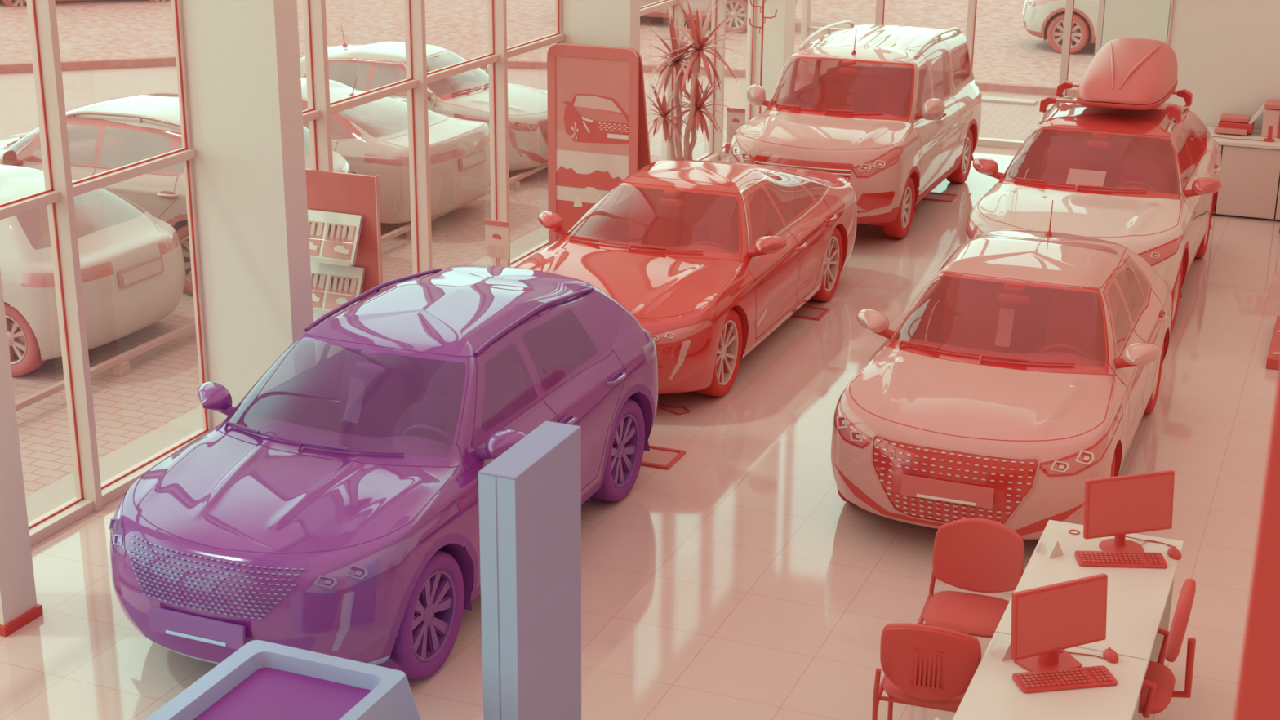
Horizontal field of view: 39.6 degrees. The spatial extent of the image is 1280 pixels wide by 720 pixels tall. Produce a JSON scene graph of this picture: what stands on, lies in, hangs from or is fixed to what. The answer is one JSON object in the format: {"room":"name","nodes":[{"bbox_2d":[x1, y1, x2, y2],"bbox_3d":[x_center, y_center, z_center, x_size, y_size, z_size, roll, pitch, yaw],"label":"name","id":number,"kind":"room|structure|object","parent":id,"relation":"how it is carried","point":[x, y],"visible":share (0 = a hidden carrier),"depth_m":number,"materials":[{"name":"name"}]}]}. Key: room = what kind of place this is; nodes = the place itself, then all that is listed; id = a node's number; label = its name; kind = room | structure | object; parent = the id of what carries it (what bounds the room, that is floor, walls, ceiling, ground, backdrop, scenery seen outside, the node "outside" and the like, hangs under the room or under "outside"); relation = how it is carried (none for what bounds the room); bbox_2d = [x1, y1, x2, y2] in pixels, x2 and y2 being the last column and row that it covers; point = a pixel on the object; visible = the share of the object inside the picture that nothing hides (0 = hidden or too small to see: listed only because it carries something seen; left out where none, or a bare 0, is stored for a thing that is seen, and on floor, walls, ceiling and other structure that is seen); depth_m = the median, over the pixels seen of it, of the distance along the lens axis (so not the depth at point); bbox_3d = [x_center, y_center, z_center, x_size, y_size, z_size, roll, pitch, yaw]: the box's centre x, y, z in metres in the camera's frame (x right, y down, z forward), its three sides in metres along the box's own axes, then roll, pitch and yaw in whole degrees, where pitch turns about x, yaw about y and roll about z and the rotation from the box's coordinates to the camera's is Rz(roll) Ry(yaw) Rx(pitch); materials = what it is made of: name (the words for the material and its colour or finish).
{"room":"car showroom","nodes":[
{"label":"car showroom","id":0,"kind":"room"},
{"bbox_2d":[0,269,37,625],"bbox_3d":[-3.781,-4.720,8.095,0.770,13.000,0.270,8,20,21],"label":"column","id":1,"kind":"structure","parent":0,"point":[17,584],"depth_m":9.82,"materials":[{"name":"white paint"}]},
{"bbox_2d":[0,603,43,636],"bbox_3d":[-3.828,1.415,10.148,0.790,0.060,0.310,8,20,21],"label":"trim","id":2,"kind":"structure","parent":1,"relation":"attached to","point":[33,613],"depth_m":9.99,"materials":[{"name":"red"}]},
{"bbox_2d":[181,0,313,428],"bbox_3d":[-2.648,-5.587,10.711,0.770,13.000,0.270,8,20,21],"label":"column","id":3,"kind":"structure","parent":0,"point":[242,63],"depth_m":12.03,"materials":[{"name":"white paint"}]},
{"bbox_2d":[561,0,639,53],"bbox_3d":[-0.366,-7.332,15.978,0.770,13.000,0.250,8,20,21],"label":"column","id":4,"kind":"structure","parent":0,"point":[606,23],"depth_m":17.20,"materials":[{"name":"white paint"}]},
{"bbox_2d":[0,146,1279,719],"bbox_3d":[2.765,1.418,10.574,12.900,0.100,25.750,8,20,21],"label":"floor","id":5,"kind":"structure","parent":0,"point":[735,580],"depth_m":11.04,"materials":[{"name":"tile"}]},
{"bbox_2d":[144,640,420,719],"bbox_3d":[-1.547,1.902,7.438,0.905,0.900,1.183,8,20,21],"label":"kiosk","id":6,"kind":"structure","parent":5,"relation":"on","point":[261,680],"depth_m":7.63,"materials":[{"name":"blue"}]},
{"bbox_2d":[305,168,382,322],"bbox_3d":[-2.281,-0.535,13.287,0.682,1.730,0.257,8,20,21],"label":"brochure rack","id":7,"kind":"object","parent":5,"relation":"on","point":[332,197],"visible":0.41,"depth_m":13.16,"materials":[{"name":"red"}]},
{"bbox_2d":[308,220,324,255],"bbox_3d":[-2.472,-0.910,13.221,0.240,0.231,0.107,8,20,21],"label":"brochure","id":8,"kind":"object","parent":7,"relation":"on","point":[315,228],"visible":0.47,"depth_m":13.19,"materials":[{"name":"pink paper"}]},
{"bbox_2d":[311,272,326,307],"bbox_3d":[-2.475,-0.531,13.348,0.240,0.231,0.107,8,20,21],"label":"brochure","id":9,"kind":"object","parent":7,"relation":"on","point":[317,280],"visible":0.49,"depth_m":13.32,"materials":[{"name":"pink paper"}]},
{"bbox_2d":[307,209,363,266],"bbox_3d":[-2.324,-0.908,13.156,0.530,0.350,0.211,8,20,21],"label":"shelf","id":10,"kind":"object","parent":7,"relation":"attached to","point":[345,217],"depth_m":13.14,"materials":[{"name":"white laminate"}]},
{"bbox_2d":[310,262,365,315],"bbox_3d":[-2.328,-0.529,13.283,0.530,0.350,0.211,8,20,21],"label":"shelf","id":11,"kind":"object","parent":7,"relation":"attached to","point":[357,270],"depth_m":13.27,"materials":[{"name":"white laminate"}]},
{"bbox_2d":[321,222,355,259],"bbox_3d":[-2.222,-0.876,13.124,0.240,0.231,0.107,8,20,21],"label":"brochure","id":12,"kind":"object","parent":7,"relation":"on","point":[334,232],"visible":1,"depth_m":13.12,"materials":[{"name":"pink paper"}]},
{"bbox_2d":[324,275,358,310],"bbox_3d":[-2.226,-0.497,13.252,0.240,0.231,0.107,8,20,21],"label":"brochure","id":13,"kind":"object","parent":7,"relation":"on","point":[337,284],"visible":0.92,"depth_m":13.25,"materials":[{"name":"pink paper"}]},
{"bbox_2d":[25,129,726,522],"bbox_3d":[-3.344,0.577,12.913,0.410,0.100,25.700,8,20,21],"label":"plinth","id":14,"kind":"object","parent":5,"relation":"on","point":[58,493],"visible":0.08,"depth_m":12.63,"materials":[{"name":"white concrete"}]},
{"bbox_2d":[109,265,658,679],"bbox_3d":[-1.391,0.482,10.690,2.165,1.531,4.341,8,20,21],"label":"car","id":15,"kind":"object","parent":5,"relation":"on","point":[289,522],"visible":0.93,"depth_m":9.65,"materials":[{"name":"purple paint"}]},
{"bbox_2d":[110,542,119,604],"bbox_3d":[-2.761,1.125,9.329,0.023,0.317,0.126,-9,21,-26],"label":"light","id":16,"kind":"object","parent":15,"relation":"attached to","point":[113,548],"depth_m":9.27,"materials":[{"name":"purple"}]},
{"bbox_2d":[197,382,231,411],"bbox_3d":[-2.530,0.227,10.378,0.260,0.151,0.166,13,22,33],"label":"mirror","id":17,"kind":"object","parent":15,"relation":"attached to","point":[212,396],"depth_m":10.34,"materials":[{"name":"purple plastic"}]},
{"bbox_2d":[127,528,310,621],"bbox_3d":[-2.160,1.095,8.923,1.070,0.275,0.232,8,20,21],"label":"grille","id":18,"kind":"object","parent":15,"relation":"attached to","point":[184,574],"depth_m":8.86,"materials":[{"name":"purple"}]},
{"bbox_2d":[332,591,354,652],"bbox_3d":[-1.471,1.304,8.830,0.126,0.317,0.023,-5,19,-17],"label":"light","id":19,"kind":"object","parent":15,"relation":"attached to","point":[343,602],"depth_m":8.82,"materials":[{"name":"purple"}]},
{"bbox_2d":[342,377,364,422],"bbox_3d":[-1.680,0.234,10.428,0.100,0.240,0.102,8,20,21],"label":"paper","id":20,"kind":"object","parent":15,"relation":"hanging from","point":[356,393],"visible":1,"depth_m":10.44,"materials":[{"name":"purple paper"}]},
{"bbox_2d":[355,349,389,375],"bbox_3d":[-1.518,0.003,10.189,0.220,0.142,0.120,8,20,21],"label":"mirror","id":21,"kind":"object","parent":15,"relation":"attached to","point":[374,367],"depth_m":10.14,"materials":[{"name":"purple plastic"}]},
{"bbox_2d":[484,429,527,457],"bbox_3d":[-0.741,0.474,9.692,0.250,0.151,0.204,8,20,21],"label":"mirror","id":22,"kind":"object","parent":15,"relation":"attached to","point":[499,442],"depth_m":9.66,"materials":[{"name":"purple plastic"}]},
{"bbox_2d":[643,336,657,362],"bbox_3d":[0.006,-0.138,12.049,0.184,0.115,0.677,-5,19,-17],"label":"tail lamp","id":23,"kind":"object","parent":15,"relation":"attached to","point":[650,350],"depth_m":11.81,"materials":[{"name":"purple"}]},
{"bbox_2d":[484,219,509,266],"bbox_3d":[-1.285,-0.893,16.033,0.260,0.740,0.260,8,20,21],"label":"info sign","id":24,"kind":"object","parent":5,"relation":"on","point":[497,233],"visible":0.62,"depth_m":15.97,"materials":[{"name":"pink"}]},
{"bbox_2d":[478,421,581,719],"bbox_3d":[-0.482,1.237,8.035,0.176,1.800,0.672,8,20,21],"label":"display totem","id":25,"kind":"object","parent":5,"relation":"on","point":[530,495],"visible":1,"depth_m":7.78,"materials":[{"name":"blue"}]},
{"bbox_2d":[546,43,650,244],"bbox_3d":[-0.358,-2.065,17.444,0.940,2.080,0.564,8,20,21],"label":"stand","id":26,"kind":"object","parent":5,"relation":"on","point":[598,138],"visible":0.8,"depth_m":17.10,"materials":[{"name":"red plastic"}]},
{"bbox_2d":[555,55,629,239],"bbox_3d":[-0.464,-1.991,17.198,0.770,1.855,0.006,8,20,21],"label":"poster","id":27,"kind":"object","parent":26,"relation":"attached to","point":[592,92],"depth_m":17.12,"materials":[{"name":"pink paper"}]},
{"bbox_2d":[640,444,685,469],"bbox_3d":[0.085,0.677,12.520,0.380,0.020,0.340,8,20,21],"label":"floor plate","id":28,"kind":"object","parent":5,"relation":"on","point":[659,457],"visible":0.59,"depth_m":12.50,"materials":[{"name":"red"}]},
{"bbox_2d":[513,160,857,396],"bbox_3d":[0.394,-0.916,15.119,2.165,1.396,4.794,8,20,21],"label":"car","id":29,"kind":"object","parent":5,"relation":"on","point":[708,257],"visible":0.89,"depth_m":14.57,"materials":[{"name":"red paint"}]},
{"bbox_2d":[537,211,563,230],"bbox_3d":[-0.781,-1.141,14.726,0.260,0.141,0.166,13,22,33],"label":"mirror","id":30,"kind":"object","parent":29,"relation":"attached to","point":[550,220],"depth_m":14.69,"materials":[{"name":"red plastic"}]},
{"bbox_2d":[659,189,684,207],"bbox_3d":[0.276,-1.338,14.663,0.220,0.142,0.120,8,20,21],"label":"mirror","id":31,"kind":"object","parent":29,"relation":"attached to","point":[673,202],"depth_m":14.62,"materials":[{"name":"red plastic"}]},
{"bbox_2d":[669,339,691,380],"bbox_3d":[0.298,0.004,13.027,0.163,0.304,0.032,-4,19,-13],"label":"light","id":32,"kind":"object","parent":29,"relation":"attached to","point":[680,350],"depth_m":13.02,"materials":[{"name":"pink"}]},
{"bbox_2d":[753,235,786,253],"bbox_3d":[1.008,-0.894,14.039,0.250,0.141,0.204,8,20,21],"label":"mirror","id":33,"kind":"object","parent":29,"relation":"attached to","point":[766,244],"depth_m":14.02,"materials":[{"name":"red plastic"}]},
{"bbox_2d":[640,0,748,160],"bbox_3d":[0.608,-2.902,19.705,1.143,2.206,1.262,-14,24,-38],"label":"yucca","id":34,"kind":"object","parent":5,"relation":"on","point":[697,33],"visible":0.9,"depth_m":19.68,"materials":[{"name":"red plant"}]},
{"bbox_2d":[724,107,745,153],"bbox_3d":[1.115,-2.531,20.829,0.260,0.838,0.260,8,20,21],"label":"info sign","id":35,"kind":"object","parent":5,"relation":"on","point":[736,117],"visible":0.4,"depth_m":20.75,"materials":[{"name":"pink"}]},
{"bbox_2d":[790,305,830,320],"bbox_3d":[1.463,-0.427,15.851,0.380,0.020,0.340,8,20,21],"label":"floor plate","id":36,"kind":"object","parent":5,"relation":"on","point":[805,312],"visible":0.57,"depth_m":15.83,"materials":[{"name":"red"}]},
{"bbox_2d":[728,20,982,238],"bbox_3d":[2.429,-2.692,19.544,2.167,1.985,4.404,8,20,21],"label":"car","id":37,"kind":"object","parent":5,"relation":"on","point":[892,111],"visible":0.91,"depth_m":18.87,"materials":[{"name":"pink paint"}]},
{"bbox_2d":[746,84,765,106],"bbox_3d":[1.207,-2.829,19.091,0.241,0.230,0.165,13,22,34],"label":"mirror","id":38,"kind":"object","parent":37,"relation":"attached to","point":[756,94],"depth_m":19.05,"materials":[{"name":"pink plastic"}]},
{"bbox_2d":[755,155,853,180],"bbox_3d":[1.613,-1.890,17.724,1.028,0.205,0.098,8,20,21],"label":"grille","id":39,"kind":"object","parent":37,"relation":"attached to","point":[843,166],"depth_m":17.65,"materials":[{"name":"pink metal"}]},
{"bbox_2d":[921,97,945,120],"bbox_3d":[3.017,-2.580,18.397,0.230,0.230,0.204,8,20,21],"label":"mirror","id":40,"kind":"object","parent":37,"relation":"attached to","point":[933,108],"depth_m":18.37,"materials":[{"name":"pink plastic"}]},
{"bbox_2d":[969,78,982,111],"bbox_3d":[3.945,-3.135,20.957,0.164,0.351,0.414,8,20,21],"label":"tail lamp","id":41,"kind":"object","parent":37,"relation":"attached to","point":[976,91],"depth_m":20.84,"materials":[{"name":"white"}]},
{"bbox_2d":[871,623,981,719],"bbox_3d":[1.403,1.574,8.531,0.501,0.881,0.529,6,19,17],"label":"chair","id":42,"kind":"object","parent":5,"relation":"on","point":[922,665],"visible":0.85,"depth_m":8.25,"materials":[{"name":"red plastic"}]},
{"bbox_2d":[917,517,1024,638],"bbox_3d":[1.724,1.325,9.282,0.501,0.881,0.529,6,19,17],"label":"chair","id":43,"kind":"object","parent":5,"relation":"on","point":[975,554],"visible":0.92,"depth_m":9.34,"materials":[{"name":"red fabric"}]},
{"bbox_2d":[831,200,1172,539],"bbox_3d":[2.617,-0.094,12.359,2.026,1.632,4.098,8,20,21],"label":"car","id":44,"kind":"object","parent":5,"relation":"on","point":[949,424],"visible":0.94,"depth_m":11.30,"materials":[{"name":"pink paint"}]},
{"bbox_2d":[831,423,840,480],"bbox_3d":[1.233,0.577,11.222,0.025,0.336,0.186,-3,19,-12],"label":"light","id":45,"kind":"object","parent":44,"relation":"attached to","point":[836,433],"depth_m":11.19,"materials":[{"name":"pink"}]},
{"bbox_2d":[857,309,888,332],"bbox_3d":[1.545,-0.252,12.075,0.250,0.141,0.165,13,22,33],"label":"mirror","id":46,"kind":"object","parent":44,"relation":"attached to","point":[871,320],"depth_m":12.04,"materials":[{"name":"pink plastic"}]},
{"bbox_2d":[870,432,1039,524],"bbox_3d":[1.875,0.762,10.750,1.027,0.492,0.138,8,20,21],"label":"grille","id":47,"kind":"object","parent":44,"relation":"attached to","point":[1002,482],"depth_m":10.69,"materials":[{"name":"red"}]},
{"bbox_2d":[994,307,1014,346],"bbox_3d":[2.476,-0.221,12.088,0.100,0.240,0.102,8,20,21],"label":"paper","id":48,"kind":"object","parent":44,"relation":"hanging from","point":[1005,325],"visible":1,"depth_m":12.10,"materials":[{"name":"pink paper"}]},
{"bbox_2d":[997,283,1030,304],"bbox_3d":[2.527,-0.456,11.998,0.220,0.142,0.120,8,20,21],"label":"mirror","id":49,"kind":"object","parent":44,"relation":"attached to","point":[1015,298],"depth_m":11.95,"materials":[{"name":"red plastic"}]},
{"bbox_2d":[1074,462,1100,517],"bbox_3d":[2.688,0.779,10.659,0.186,0.336,0.025,-11,22,-31],"label":"light","id":50,"kind":"object","parent":44,"relation":"attached to","point":[1083,472],"depth_m":10.61,"materials":[{"name":"pink"}]},
{"bbox_2d":[1121,342,1161,364],"bbox_3d":[3.215,-0.022,11.436,0.240,0.141,0.204,8,20,21],"label":"mirror","id":51,"kind":"object","parent":44,"relation":"attached to","point":[1136,353],"depth_m":11.42,"materials":[{"name":"pink plastic"}]},
{"bbox_2d":[952,632,1148,719],"bbox_3d":[1.730,1.895,7.780,0.710,0.754,1.436,8,20,21],"label":"desk","id":52,"kind":"object","parent":5,"relation":"on","point":[992,693],"visible":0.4,"depth_m":7.84,"materials":[{"name":"white laminate"}]},
{"bbox_2d":[987,632,1011,661],"bbox_3d":[1.675,1.315,8.194,0.100,0.090,0.100,-10,21,-28],"label":"card holder","id":53,"kind":"object","parent":52,"relation":"on","point":[1000,647],"visible":0.82,"depth_m":8.18,"materials":[{"name":"beige plastic"}]},
{"bbox_2d":[1010,573,1107,671],"bbox_3d":[1.883,1.189,8.058,0.538,0.418,0.181,-8,20,-23],"label":"monitor","id":54,"kind":"object","parent":52,"relation":"on","point":[1047,620],"visible":1,"depth_m":7.99,"materials":[{"name":"red plastic"}]},
{"bbox_2d":[1012,665,1117,693],"bbox_3d":[1.901,1.426,7.961,0.450,0.025,0.150,-3,19,-10],"label":"keyboard","id":55,"kind":"object","parent":52,"relation":"on","point":[1093,676],"visible":1,"depth_m":7.94,"materials":[{"name":"red plastic"}]},
{"bbox_2d":[995,520,1183,719],"bbox_3d":[2.279,1.475,9.046,0.710,0.754,1.431,8,20,21],"label":"desk","id":56,"kind":"object","parent":5,"relation":"on","point":[1139,599],"visible":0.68,"depth_m":8.96,"materials":[{"name":"white laminate"}]},
{"bbox_2d":[1035,533,1062,558],"bbox_3d":[2.135,0.963,9.256,0.100,0.090,0.100,-10,21,-28],"label":"card holder","id":57,"kind":"object","parent":56,"relation":"on","point":[1048,547],"visible":1,"depth_m":9.23,"materials":[{"name":"beige plastic"}]},
{"bbox_2d":[1074,550,1167,568],"bbox_3d":[2.479,1.025,9.173,0.450,0.025,0.150,1,19,2],"label":"keyboard","id":58,"kind":"object","parent":56,"relation":"on","point":[1089,558],"visible":1,"depth_m":9.15,"materials":[{"name":"red plastic"}]},
{"bbox_2d":[1083,470,1177,551],"bbox_3d":[2.540,0.787,9.274,0.538,0.418,0.230,-5,19,-16],"label":"monitor","id":59,"kind":"object","parent":56,"relation":"on","point":[1118,506],"visible":1,"depth_m":9.21,"materials":[{"name":"red plastic"}]},
{"bbox_2d":[964,96,1222,332],"bbox_3d":[4.341,-1.488,16.609,2.199,1.602,4.470,10,21,25],"label":"car","id":60,"kind":"object","parent":5,"relation":"on","point":[1157,199],"visible":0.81,"depth_m":16.00,"materials":[{"name":"beige paint"}]},
{"bbox_2d":[972,157,998,174],"bbox_3d":[3.128,-1.762,16.278,0.260,0.151,0.166,13,22,33],"label":"mirror","id":61,"kind":"object","parent":60,"relation":"attached to","point":[985,166],"depth_m":16.25,"materials":[{"name":"red plastic"}]},
{"bbox_2d":[1066,168,1106,186],"bbox_3d":[3.950,-1.599,15.764,0.320,0.138,0.186,8,20,21],"label":"paper sheet","id":62,"kind":"object","parent":60,"relation":"in","point":[1077,177],"visible":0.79,"depth_m":15.77,"materials":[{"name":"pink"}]},
{"bbox_2d":[1086,132,1111,148],"bbox_3d":[4.151,-1.988,16.061,0.220,0.142,0.120,8,20,21],"label":"mirror","id":63,"kind":"object","parent":60,"relation":"attached to","point":[1099,144],"depth_m":16.01,"materials":[{"name":"red plastic"}]},
{"bbox_2d":[1039,95,1182,123],"bbox_3d":[4.346,-2.320,16.447,1.270,0.150,0.140,8,20,21],"label":"bar","id":64,"kind":"object","parent":60,"relation":"attached to","point":[1176,112],"visible":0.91,"depth_m":16.52,"materials":[{"name":"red metal"}]},
{"bbox_2d":[1075,38,1177,110],"bbox_3d":[4.629,-2.731,16.861,0.832,0.473,1.779,8,20,21],"label":"box","id":65,"kind":"object","parent":64,"relation":"on","point":[1125,73],"visible":1,"depth_m":16.45,"materials":[{"name":"red"}]},
{"bbox_2d":[1056,80,1192,106],"bbox_3d":[4.689,-2.582,17.237,1.270,0.150,0.140,8,20,21],"label":"bar","id":66,"kind":"object","parent":60,"relation":"attached to","point":[1186,95],"visible":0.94,"depth_m":17.07,"materials":[{"name":"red metal"}]},
{"bbox_2d":[1191,177,1222,194],"bbox_3d":[4.954,-1.511,15.577,0.250,0.151,0.204,8,20,21],"label":"mirror","id":67,"kind":"object","parent":60,"relation":"attached to","point":[1205,185],"depth_m":15.55,"materials":[{"name":"red plastic"}]},
{"bbox_2d":[1137,577,1195,717],"bbox_3d":[2.334,1.510,8.542,0.610,1.009,0.616,8,20,21],"label":"office chair","id":68,"kind":"object","parent":5,"relation":"on","point":[1157,691],"visible":0.59,"depth_m":8.35,"materials":[{"name":"red plastic"}]},
{"bbox_2d":[1213,144,1222,213],"bbox_3d":[6.134,-2.107,19.746,0.610,0.770,0.772,8,20,21],"label":"base cabinet","id":69,"kind":"object","parent":5,"relation":"on","point":[1220,146],"visible":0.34,"depth_m":19.28,"materials":[{"name":"beige laminate"}]},
{"bbox_2d":[1205,125,1279,150],"bbox_3d":[7.037,-2.368,19.275,2.600,0.040,0.840,8,20,21],"label":"countertop","id":70,"kind":"structure","parent":69,"relation":"on","point":[1256,134],"depth_m":19.19,"materials":[{"name":"white laminate"}]},
{"bbox_2d":[1213,113,1254,135],"bbox_3d":[6.545,-2.597,19.583,0.390,0.160,0.360,8,20,21],"label":"printer","id":71,"kind":"object","parent":70,"relation":"on","point":[1228,123],"visible":0.98,"depth_m":19.50,"materials":[{"name":"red plastic"}]},
{"bbox_2d":[1213,126,1247,135],"bbox_3d":[6.472,-2.510,19.495,0.340,0.050,0.100,8,20,21],"label":"paper tray","id":72,"kind":"object","parent":71,"relation":"on","point":[1226,130],"depth_m":19.47,"materials":[{"name":"pink"}]},
{"bbox_2d":[1261,99,1279,137],"bbox_3d":[7.056,-2.617,19.389,0.490,0.360,0.320,8,20,21],"label":"printer","id":73,"kind":"object","parent":70,"relation":"on","point":[1272,107],"visible":0.98,"depth_m":19.32,"materials":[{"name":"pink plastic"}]},
{"bbox_2d":[1215,145,1279,219],"bbox_3d":[6.708,-2.027,19.524,0.610,0.770,0.772,8,20,21],"label":"base cabinet","id":74,"kind":"object","parent":5,"relation":"on","point":[1250,177],"visible":0.79,"depth_m":19.18,"materials":[{"name":"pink laminate"}]},
{"bbox_2d":[1233,364,1279,719],"bbox_3d":[1.041,1.563,3.253,0.130,4.250,0.300,8,20,21],"label":"post","id":75,"kind":"object","parent":5,"relation":"on","point":[1258,692],"visible":1,"depth_m":2.73,"materials":[{"name":"red paint"}]},
{"bbox_2d":[1266,315,1279,369],"bbox_3d":[5.704,-0.354,14.836,0.770,0.600,1.300,8,20,21],"label":"wire rack","id":76,"kind":"object","parent":5,"relation":"on","point":[1273,362],"visible":1,"depth_m":14.66,"materials":[{"name":"red"}]},
{"bbox_2d":[745,0,795,123],"bbox_3d":[1.735,-9.103,21.316,0.500,13.000,0.450,8,20,21],"label":"column","id":77,"kind":"structure","parent":0,"point":[779,31],"depth_m":22.80,"materials":[{"name":"white paint"}]},
{"bbox_2d":[1100,0,1171,47],"bbox_3d":[6.125,-8.708,20.257,0.780,13.000,0.200,8,20,21],"label":"wall","id":78,"kind":"structure","parent":0,"point":[1122,19],"depth_m":21.68,"materials":[{"name":"white paint"}]},
{"bbox_2d":[1164,0,1279,130],"bbox_3d":[9.831,-7.897,17.942,7.500,13.000,2.120,8,20,21],"label":"wall","id":79,"kind":"structure","parent":0,"point":[1227,52],"depth_m":19.69,"materials":[{"name":"white paint"}]},
{"bbox_3d":[-3.008,-8.727,9.684,0.350,6.400,25.700,8,20,21],"label":"wall","id":80,"kind":"structure","parent":0,"visible":0},
{"bbox_2d":[0,0,212,546],"bbox_3d":[-3.554,-2.163,10.541,0.175,6.600,2.710,8,20,21],"label":"window","id":81,"kind":"structure","parent":80,"relation":"in","point":[60,191],"depth_m":11.21,"materials":[{"name":"beige metal"}]},
{"bbox_2d":[302,0,564,279],"bbox_3d":[-1.845,-3.471,14.487,0.175,6.600,5.740,8,20,21],"label":"window","id":82,"kind":"structure","parent":80,"relation":"in","point":[320,108],"depth_m":15.02,"materials":[{"name":"beige metal"}]},
{"bbox_2d":[640,0,755,160],"bbox_3d":[0.416,-5.200,19.707,0.175,6.600,5.650,8,20,21],"label":"window","id":83,"kind":"structure","parent":80,"relation":"in","point":[716,148],"depth_m":21.57,"materials":[{"name":"beige metal"}]},
{"label":"outside","id":84,"kind":"structure","parent":0,"visible":0},
{"bbox_2d":[0,0,1095,88],"bbox_3d":[-0.868,-10.751,45.846,90.000,0.520,72.000,8,20,21],"label":"grass bank","id":85,"kind":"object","parent":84,"point":[1005,52],"visible":0.2,"depth_m":32.04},
{"bbox_2d":[640,0,797,33],"bbox_3d":[0.797,-7.044,33.191,4.317,1.531,2.158,6,19,16],"label":"car","id":86,"kind":"object","parent":85,"relation":"on","point":[737,8],"visible":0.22,"depth_m":32.17,"materials":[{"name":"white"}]},
{"bbox_2d":[1022,0,1098,53],"bbox_3d":[8.767,-6.008,30.209,4.469,1.601,2.199,10,21,25],"label":"car","id":87,"kind":"object","parent":85,"relation":"on","point":[1042,19],"visible":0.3,"depth_m":30.11,"materials":[{"name":"beige paint"}]},
{"bbox_3d":[4.268,-12.099,19.938,5.500,6.400,0.300,8,20,21],"label":"wall","id":88,"kind":"structure","parent":0,"visible":0},
{"bbox_2d":[800,0,1105,149],"bbox_3d":[3.949,-5.966,22.086,3.870,6.600,0.160,8,20,21],"label":"window","id":89,"kind":"structure","parent":88,"relation":"in","point":[806,28],"depth_m":22.50,"materials":[{"name":"beige metal"}]},
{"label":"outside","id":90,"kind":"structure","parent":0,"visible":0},
{"bbox_2d":[12,67,1075,497],"bbox_3d":[2.427,0.636,13.052,21.500,0.001,30.300,8,20,21],"label":"pavement","id":91,"kind":"structure","parent":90,"point":[162,385],"depth_m":15.06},
{"bbox_2d":[0,164,185,376],"bbox_3d":[-5.957,-0.954,15.325,4.078,1.426,2.026,8,20,21],"label":"car","id":92,"kind":"object","parent":91,"relation":"on","point":[132,268],"visible":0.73,"depth_m":14.37,"materials":[{"name":"beige paint"}]},
{"bbox_2d":[21,262,114,287],"bbox_3d":[-4.506,-0.668,14.067,0.732,0.112,0.186,-10,21,-29],"label":"tail lamp","id":93,"kind":"object","parent":92,"relation":"attached to","point":[92,273],"depth_m":14.07,"materials":[{"name":"pink"}]},
{"bbox_2d":[157,229,180,255],"bbox_3d":[-4.022,-1.038,15.184,0.186,0.112,0.732,-4,19,-14],"label":"tail lamp","id":94,"kind":"object","parent":92,"relation":"attached to","point":[168,240],"depth_m":15.02,"materials":[{"name":"pink"}]},
{"bbox_2d":[0,92,352,294],"bbox_3d":[-5.009,-1.903,17.448,4.466,1.892,2.205,8,20,21],"label":"car","id":95,"kind":"object","parent":91,"relation":"on","point":[108,135],"visible":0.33,"depth_m":16.59,"materials":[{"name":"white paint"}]},
{"bbox_2d":[14,164,547,411],"bbox_3d":[-4.206,0.038,14.417,0.100,0.150,22.000,8,20,21],"label":"rail","id":96,"kind":"object","parent":91,"relation":"on","point":[120,365],"visible":0.46,"depth_m":14.63,"materials":[{"name":"pink metal"}]},
{"bbox_2d":[300,76,490,223],"bbox_3d":[-3.991,-2.467,19.759,4.817,1.509,2.165,8,20,21],"label":"car","id":97,"kind":"object","parent":91,"relation":"on","point":[372,137],"visible":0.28,"depth_m":18.61,"materials":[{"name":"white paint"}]},
{"bbox_2d":[363,146,466,166],"bbox_3d":[-2.279,-2.104,18.420,1.123,0.103,0.391,-8,20,-23],"label":"tail lamp","id":98,"kind":"object","parent":97,"relation":"attached to","point":[439,156],"depth_m":18.33,"materials":[{"name":"pink"}]},
{"bbox_2d":[299,26,547,171],"bbox_3d":[-2.761,-3.247,21.928,4.063,1.632,2.033,8,20,21],"label":"car","id":99,"kind":"object","parent":91,"relation":"on","point":[465,95],"visible":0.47,"depth_m":21.29,"materials":[{"name":"beige paint"}]},
{"bbox_2d":[508,128,522,156],"bbox_3d":[-1.455,-2.524,20.708,0.186,0.337,0.025,-3,19,-12],"label":"light","id":100,"kind":"object","parent":99,"relation":"attached to","point":[515,135],"depth_m":20.70,"materials":[{"name":"pink"}]},
{"bbox_2d":[981,95,1037,105],"bbox_3d":[5.441,-3.863,26.487,0.900,0.040,0.280,8,20,21],"label":"road marking","id":101,"kind":"object","parent":91,"relation":"on","point":[984,99],"visible":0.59,"depth_m":26.41,"materials":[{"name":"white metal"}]},
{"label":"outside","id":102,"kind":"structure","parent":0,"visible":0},
{"bbox_2d":[0,66,486,138],"bbox_3d":[5.777,-2.944,23.913,120.000,0.001,90.000,8,20,21],"label":"road","id":103,"kind":"structure","parent":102,"point":[18,101],"depth_m":27.04,"materials":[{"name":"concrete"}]},
{"bbox_2d":[0,56,1078,97],"bbox_3d":[1.818,-3.027,23.834,67.347,0.140,10.772,2,19,4],"label":"kerb","id":104,"kind":"object","parent":103,"relation":"on","point":[158,61],"visible":0.17,"depth_m":28.59,"materials":[{"name":"concrete"}]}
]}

